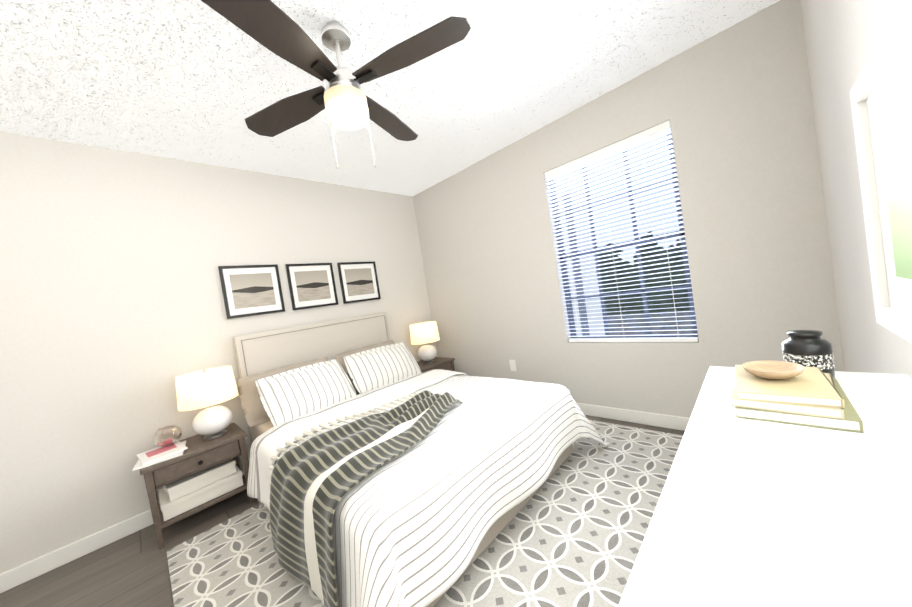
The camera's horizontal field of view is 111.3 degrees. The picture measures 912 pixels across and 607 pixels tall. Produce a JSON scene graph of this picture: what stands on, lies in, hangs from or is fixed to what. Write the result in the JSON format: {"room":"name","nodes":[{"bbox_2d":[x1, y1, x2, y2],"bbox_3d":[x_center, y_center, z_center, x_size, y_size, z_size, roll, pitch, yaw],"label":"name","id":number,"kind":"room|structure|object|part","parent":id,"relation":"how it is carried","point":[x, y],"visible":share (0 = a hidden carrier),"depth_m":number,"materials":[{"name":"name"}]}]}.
{"room":"bedroom","nodes":[
{"label":"bedroom","id":0,"kind":"room"},
{"bbox_2d":[0,132,436,573],"bbox_3d":[-1.599,0.115,2.630,0.120,2.440,3.764,-7,2,44],"label":"wall","id":1,"kind":"structure","parent":0,"point":[115,322],"depth_m":2.00,"materials":[{"name":"paint"}]},
{"bbox_2d":[0,469,244,593],"bbox_3d":[-1.374,1.268,2.612,0.018,0.095,3.524,-7,2,44],"label":"baseboard","id":2,"kind":"structure","parent":1,"relation":"attached to","point":[28,571],"depth_m":1.77,"materials":[{"name":"white wood"}]},
{"bbox_2d":[218,264,284,318],"bbox_3d":[-1.633,-0.107,2.516,0.022,0.405,0.407,-7,2,44],"label":"picture","id":3,"kind":"object","parent":1,"relation":"attached to","point":[250,290],"visible":0.98,"depth_m":2.50,"materials":[{"name":"black"}]},
{"bbox_2d":[229,272,276,309],"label":"print","id":4,"kind":"object","parent":3,"relation":"attached to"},
{"bbox_2d":[285,263,337,309],"bbox_3d":[-1.308,-0.165,2.855,0.022,0.405,0.408,-7,2,44],"label":"picture","id":5,"kind":"object","parent":1,"relation":"attached to","point":[311,285],"visible":0.98,"depth_m":2.84,"materials":[{"name":"black"}]},
{"bbox_2d":[294,270,331,301],"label":"print","id":6,"kind":"object","parent":5,"relation":"attached to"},
{"bbox_2d":[337,261,380,303],"bbox_3d":[-0.983,-0.223,3.194,0.022,0.405,0.414,-7,2,44],"label":"picture","id":7,"kind":"object","parent":1,"relation":"attached to","point":[359,282],"visible":0.98,"depth_m":3.18,"materials":[{"name":"black"}]},
{"bbox_2d":[344,268,374,296],"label":"print","id":8,"kind":"object","parent":7,"relation":"attached to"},
{"bbox_2d":[0,415,684,606],"bbox_3d":[-0.228,1.222,1.506,3.440,0.100,3.764,-7,2,44],"label":"floor","id":9,"kind":"structure","parent":0,"point":[131,570],"depth_m":1.64,"materials":[{"name":"brown wood"}]},
{"bbox_2d":[140,423,253,549],"bbox_3d":[-1.662,1.137,2.028,0.396,0.469,0.504,-7,2,44],"label":"nightstand","id":10,"kind":"object","parent":9,"relation":"on","point":[200,453],"visible":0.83,"depth_m":1.90,"materials":[{"name":"brown wood"}]},
{"bbox_2d":[133,440,185,470],"bbox_3d":[-1.782,0.915,1.889,0.210,0.011,0.280,-10,2,-38],"label":"magazine","id":11,"kind":"object","parent":10,"relation":"on","point":[138,465],"visible":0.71,"depth_m":1.79,"materials":[{"name":"white paper"}]},
{"bbox_2d":[136,441,187,464],"bbox_3d":[-1.796,0.905,1.904,0.260,0.009,0.195,-7,2,38],"label":"magazine","id":12,"kind":"object","parent":11,"relation":"on","point":[143,458],"visible":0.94,"depth_m":1.86,"materials":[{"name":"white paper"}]},
{"bbox_2d":[152,425,181,446],"bbox_3d":[-1.835,0.835,1.981,0.144,0.132,0.144,-7,2,44],"label":"glass orb","id":13,"kind":"object","parent":12,"relation":"on","point":[170,441],"visible":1,"depth_m":1.97,"materials":[{"name":"clear glass"}]},
{"bbox_3d":[-1.566,0.963,1.906,0.018,0.090,0.400,-7,2,44],"label":"drawer","id":14,"kind":"part","parent":10,"relation":"part of","materials":[{"name":"brown wood"}]},
{"bbox_3d":[-1.553,0.963,1.894,0.021,0.026,0.026,-7,2,44],"label":"knob","id":15,"kind":"part","parent":10,"relation":"part of","materials":[{"name":"black metal"}]},
{"bbox_2d":[158,464,243,520],"bbox_3d":[-1.658,1.201,2.036,0.308,0.090,0.398,-7,2,44],"label":"storage box","id":16,"kind":"object","parent":10,"relation":"in","point":[195,498],"visible":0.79,"depth_m":1.92,"materials":[{"name":"white fabric"}]},
{"bbox_2d":[163,458,235,500],"bbox_3d":[-1.671,1.116,2.033,0.268,0.078,0.338,-7,2,40],"label":"folded blanket","id":17,"kind":"object","parent":16,"relation":"on","point":[179,488],"visible":0.54,"depth_m":1.94,"materials":[{"name":"white fabric"}]},
{"bbox_2d":[175,366,238,439],"bbox_3d":[-1.647,0.664,2.087,0.320,0.455,0.320,-7,2,44],"label":"lamp","id":18,"kind":"object","parent":10,"relation":"on","point":[210,387],"visible":1,"depth_m":2.00,"materials":[{"name":"white ceramic"}]},
{"bbox_3d":[-1.664,0.556,2.084,0.320,0.205,0.320,-7,2,44],"label":"lamp shade","id":19,"kind":"part","parent":18,"relation":"part of","materials":[{"name":"beige fabric"}]},
{"bbox_2d":[233,312,609,606],"bbox_3d":[-0.423,0.625,2.152,2.104,1.104,1.804,-7,2,44],"label":"bed","id":20,"kind":"object","parent":9,"relation":"on","point":[383,471],"visible":1,"depth_m":1.50,"materials":[{"name":"fabric"}]},
{"bbox_2d":[255,359,357,429],"bbox_3d":[-1.104,0.650,2.356,0.299,0.323,0.641,-7,2,44],"label":"pillow","id":21,"kind":"object","parent":20,"relation":"on","point":[283,397],"depth_m":2.25,"materials":[{"name":"white fabric"}]},
{"bbox_3d":[-1.149,0.666,2.855,0.083,1.005,1.345,-7,2,44],"label":"headboard","id":22,"kind":"part","parent":20,"relation":"part of","materials":[{"name":"fabric"}]},
{"bbox_2d":[269,390,462,606],"bbox_3d":[-0.345,0.845,1.603,0.685,0.541,0.996,-7,2,44],"label":"throw","id":23,"kind":"object","parent":20,"relation":"on","point":[316,488],"depth_m":1.34,"materials":[{"name":"grey fabric"}]},
{"bbox_2d":[343,342,422,395],"bbox_3d":[-0.650,0.568,2.828,0.308,0.324,0.642,-7,2,44],"label":"pillow","id":24,"kind":"object","parent":20,"relation":"on","point":[367,371],"depth_m":2.73,"materials":[{"name":"white fabric"}]},
{"bbox_2d":[167,419,682,606],"bbox_3d":[0.194,1.097,1.673,2.650,0.011,2.460,-7,2,44],"label":"rug","id":25,"kind":"object","parent":9,"relation":"on","point":[572,533],"visible":0.29,"depth_m":1.46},
{"bbox_2d":[618,366,911,606],"bbox_3d":[0.665,0.661,0.533,0.432,0.767,1.260,-7,2,44],"label":"dresser","id":26,"kind":"object","parent":25,"relation":"on","point":[753,513],"visible":0.98,"depth_m":0.46,"materials":[{"name":"white paint"}]},
{"bbox_2d":[730,365,863,432],"bbox_3d":[0.815,0.211,0.771,0.192,0.064,0.289,-7,2,44],"label":"books","id":27,"kind":"object","parent":26,"relation":"on","point":[813,396],"visible":0.98,"depth_m":0.69,"materials":[{"name":"beige paper"}]},
{"bbox_2d":[742,360,804,378],"bbox_3d":[0.783,0.168,0.772,0.110,0.027,0.110,-7,2,44],"label":"bowl","id":28,"kind":"object","parent":27,"relation":"on","point":[769,369],"visible":0.98,"depth_m":0.78,"materials":[{"name":"beige wood"}]},
{"bbox_2d":[782,330,834,377],"bbox_3d":[0.998,0.144,0.886,0.097,0.136,0.097,-7,2,44],"label":"jar","id":29,"kind":"object","parent":26,"relation":"on","point":[808,348],"visible":0.81,"depth_m":0.86,"materials":[{"name":"black ceramic"}]},
{"bbox_2d":[417,357,454,372],"bbox_3d":[-0.289,0.891,3.462,0.396,0.469,0.504,-7,2,44],"label":"nightstand","id":30,"kind":"object","parent":9,"relation":"on","point":[443,363],"visible":0.25,"depth_m":3.41,"materials":[{"name":"brown wood"}]},
{"bbox_2d":[410,321,439,363],"bbox_3d":[-0.336,0.430,3.455,0.320,0.455,0.320,-7,2,44],"label":"lamp","id":31,"kind":"object","parent":30,"relation":"on","point":[425,333],"visible":1,"depth_m":3.35,"materials":[{"name":"white fabric"}]},
{"bbox_3d":[-0.352,0.321,3.452,0.320,0.205,0.320,-7,2,44],"label":"lamp shade","id":32,"kind":"part","parent":31,"relation":"part of","materials":[{"name":"beige fabric"}]},
{"bbox_3d":[-0.193,0.717,3.340,0.018,0.090,0.400,-7,2,44],"label":"drawer","id":33,"kind":"part","parent":30,"relation":"part of","materials":[{"name":"brown wood"}]},
{"bbox_2d":[0,0,778,195],"bbox_3d":[-0.608,-1.288,1.440,3.440,0.100,3.764,-7,2,44],"label":"ceiling","id":34,"kind":"structure","parent":0,"point":[198,81],"depth_m":1.70,"materials":[{"name":"white paint"}]},
{"bbox_2d":[201,0,470,168],"bbox_3d":[-0.502,-0.929,1.418,0.906,0.637,0.906,-9,2,-23],"label":"fan","id":35,"kind":"object","parent":34,"relation":"hanging from","point":[344,101],"visible":1,"depth_m":1.33,"materials":[{"name":"brown wood"}]},
{"bbox_3d":[-0.634,-0.961,1.093,0.290,0.032,0.514,-7,2,44],"label":"blade","id":36,"kind":"part","parent":35,"relation":"part of","materials":[{"name":"brown wood"}]},
{"bbox_3d":[-0.832,-0.943,1.542,0.514,0.032,0.290,-7,2,44],"label":"blade","id":37,"kind":"part","parent":35,"relation":"part of","materials":[{"name":"brown wood"}]},
{"bbox_3d":[-0.526,-1.087,1.414,0.180,0.316,0.180,-7,2,44],"label":"motor","id":38,"kind":"part","parent":35,"relation":"part of","materials":[{"name":"silver metal"}]},
{"bbox_3d":[-0.499,-0.908,1.419,0.186,0.046,0.186,-7,2,44],"label":"light glass","id":39,"kind":"part","parent":35,"relation":"part of","materials":[{"name":"beige glass"}]},
{"bbox_3d":[-0.491,-0.859,1.420,0.186,0.053,0.186,-7,2,44],"label":"light glass","id":40,"kind":"part","parent":35,"relation":"part of","materials":[{"name":"beige glass"}]},
{"bbox_3d":[-0.388,-1.016,1.740,0.290,0.032,0.514,-7,2,44],"label":"blade","id":41,"kind":"part","parent":35,"relation":"part of","materials":[{"name":"brown wood"}]},
{"bbox_3d":[-0.191,-1.034,1.291,0.514,0.032,0.290,-7,2,44],"label":"blade","id":42,"kind":"part","parent":35,"relation":"part of","materials":[{"name":"brown wood"}]},
{"bbox_2d":[413,0,844,417],"bbox_3d":[0.833,-0.257,2.778,3.200,2.440,0.120,-7,2,44],"label":"wall","id":43,"kind":"structure","parent":0,"point":[733,104],"depth_m":2.01,"materials":[{"name":"paint"}]},
{"bbox_2d":[509,360,516,370],"bbox_3d":[0.564,0.615,3.095,0.070,0.114,0.008,-7,2,44],"label":"electrical outlet","id":44,"kind":"object","parent":43,"relation":"attached to","point":[512,365],"visible":1,"depth_m":3.09,"materials":[{"name":"white plastic"}]},
{"bbox_2d":[544,120,698,341],"bbox_3d":[1.210,-0.432,2.387,0.899,1.465,0.110,-7,2,44],"label":"window blinds","id":45,"kind":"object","parent":43,"relation":"in","point":[636,242],"depth_m":2.31,"materials":[{"name":"white plastic"}]},
{"bbox_3d":[1.193,-0.430,2.369,0.893,1.459,0.060,-7,2,44],"label":"window blind rails","id":46,"kind":"part","parent":45,"relation":"part of","materials":[{"name":"white plastic"}]},
{"bbox_2d":[576,403,689,430],"bbox_3d":[0.966,0.910,2.757,3.150,0.095,0.014,-7,2,44],"label":"baseboard","id":47,"kind":"structure","parent":43,"relation":"attached to","point":[647,418],"depth_m":2.35,"materials":[{"name":"white"}]},
{"bbox_2d":[800,0,911,377],"bbox_3d":[0.763,-0.181,0.316,0.120,2.440,3.764,-7,2,44],"label":"wall","id":48,"kind":"structure","parent":0,"point":[843,38],"depth_m":1.22,"materials":[{"name":"paint"}]},
{"bbox_2d":[850,0,911,342],"bbox_3d":[0.864,-0.222,0.537,0.030,0.706,1.115,-7,2,44],"label":"wall art","id":49,"kind":"object","parent":48,"relation":"attached to","point":[881,96],"visible":1,"depth_m":0.80,"materials":[{"name":"white paint"}]},
{"bbox_2d":[878,0,911,339],"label":"print","id":50,"kind":"object","parent":49,"relation":"attached to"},
{"label":"outside","id":51,"kind":"structure","parent":0,"visible":0},
{"bbox_2d":[554,135,692,335],"bbox_3d":[2.525,-1.082,4.037,8.000,5.500,0.050,-7,2,44],"label":"sky","id":52,"kind":"structure","parent":51,"point":[626,313],"depth_m":4.26,"materials":[{"name":"white"}]}
]}

